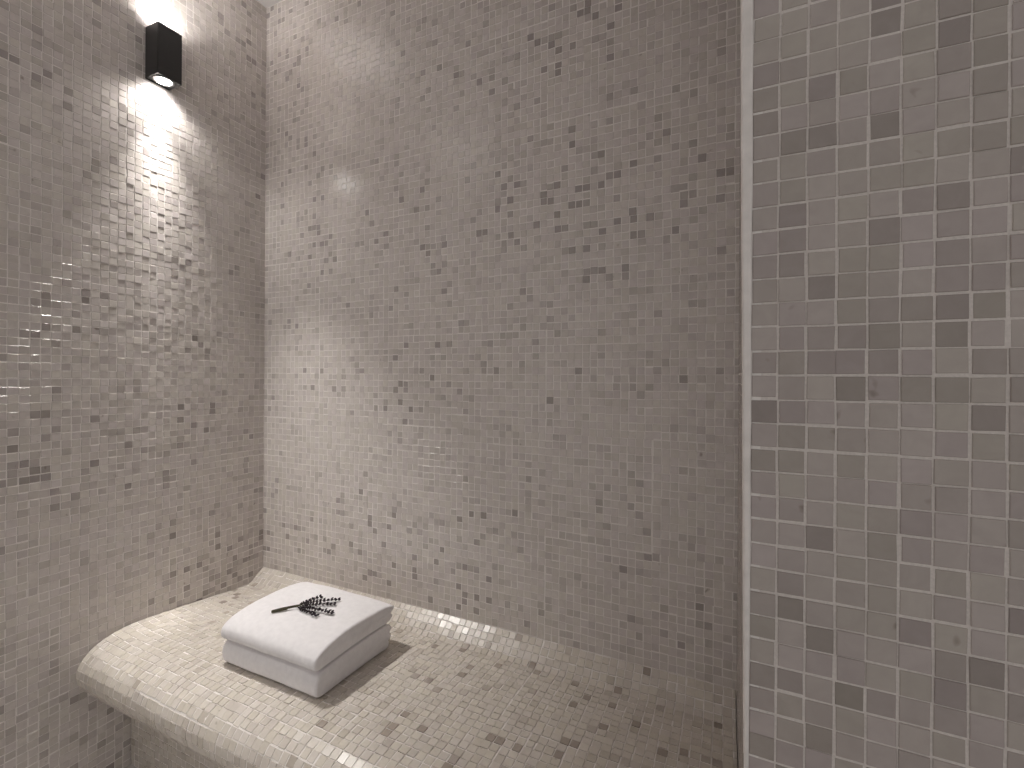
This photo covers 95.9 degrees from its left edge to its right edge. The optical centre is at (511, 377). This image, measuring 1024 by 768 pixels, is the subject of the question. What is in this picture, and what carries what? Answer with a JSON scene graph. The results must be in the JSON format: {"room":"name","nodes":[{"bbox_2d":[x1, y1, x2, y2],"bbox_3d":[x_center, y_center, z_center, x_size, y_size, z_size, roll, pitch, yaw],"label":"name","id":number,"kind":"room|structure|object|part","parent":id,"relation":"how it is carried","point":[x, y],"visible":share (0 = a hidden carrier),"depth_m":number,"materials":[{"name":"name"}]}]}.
{"room":"spa","nodes":[
{"label":"spa","id":0,"kind":"room"},
{"bbox_2d":[0,0,266,767],"bbox_3d":[-1.573,-0.144,0.830,0.122,2.750,2.400,0,0,25],"label":"wall","id":1,"kind":"structure","parent":0,"point":[132,207],"depth_m":1.43,"materials":[{"name":"tile"}]},
{"bbox_2d":[145,21,181,90],"bbox_3d":[-1.144,-1.053,1.516,0.074,0.165,0.072,0,0,25],"label":"wall sconce","id":2,"kind":"object","parent":1,"relation":"attached to","point":[163,45],"visible":1,"depth_m":1.49,"materials":[{"name":"black metal"}]},
{"bbox_2d":[257,0,282,7],"bbox_3d":[-0.223,-1.560,0.277,3.020,0.100,2.520,0,0,25],"label":"ceiling","id":3,"kind":"structure","parent":0,"point":[266,3],"depth_m":1.86,"materials":[{"name":"paint"}]},
{"bbox_2d":[263,0,740,689],"bbox_3d":[0.271,-0.132,1.365,3.020,2.750,0.122,0,0,25],"label":"wall","id":4,"kind":"structure","parent":0,"point":[501,338],"depth_m":1.42,"materials":[{"name":"tile"}]},
{"bbox_2d":[736,0,1023,767],"bbox_3d":[0.917,-0.128,0.553,1.165,2.750,0.813,0,0,25],"label":"wall","id":5,"kind":"structure","parent":0,"point":[889,603],"depth_m":0.39,"materials":[{"name":"grey tile"}]},
{"bbox_2d":[740,0,762,767],"bbox_3d":[0.219,-0.132,0.435,0.029,2.750,0.015,0,0,25],"label":"trim","id":6,"kind":"structure","parent":5,"relation":"attached to","point":[747,26],"depth_m":0.43,"materials":[{"name":"stone"}]},
{"bbox_3d":[-0.241,1.290,0.277,3.020,0.100,2.520,0,0,25],"label":"floor","id":7,"kind":"structure","parent":0,"visible":0},
{"bbox_2d":[76,567,736,767],"bbox_3d":[-0.356,1.008,1.254,1.742,0.460,0.603,0,0,25],"label":"bench","id":8,"kind":"object","parent":7,"relation":"on","point":[445,691],"visible":0.81,"depth_m":1.17,"materials":[{"name":"tile"}]},
{"bbox_2d":[222,624,390,696],"bbox_3d":[-0.589,0.773,1.348,0.372,0.078,0.290,0,0,25],"label":"folded towel","id":9,"kind":"object","parent":8,"relation":"on","point":[318,683],"visible":0.53,"depth_m":1.23,"materials":[{"name":"white fabric"}]},
{"bbox_2d":[221,582,393,670],"bbox_3d":[-0.588,0.702,1.354,0.374,0.069,0.308,0,0,25],"label":"folded towel","id":10,"kind":"object","parent":9,"relation":"on","point":[295,636],"visible":0.98,"depth_m":1.28,"materials":[{"name":"white fabric"}]},
{"bbox_2d":[271,594,340,616],"bbox_3d":[-0.587,0.661,1.350,0.184,0.019,0.114,0,0,12],"label":"bundle","id":11,"kind":"object","parent":10,"relation":"on","point":[300,606],"visible":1,"depth_m":1.33,"materials":[{"name":"black plant"}]},
{"bbox_3d":[-0.604,0.662,1.351,0.123,0.010,0.131,0,0,25],"label":"stem","id":12,"kind":"part","parent":11,"relation":"part of","materials":[{"name":"black plant"}]}
]}

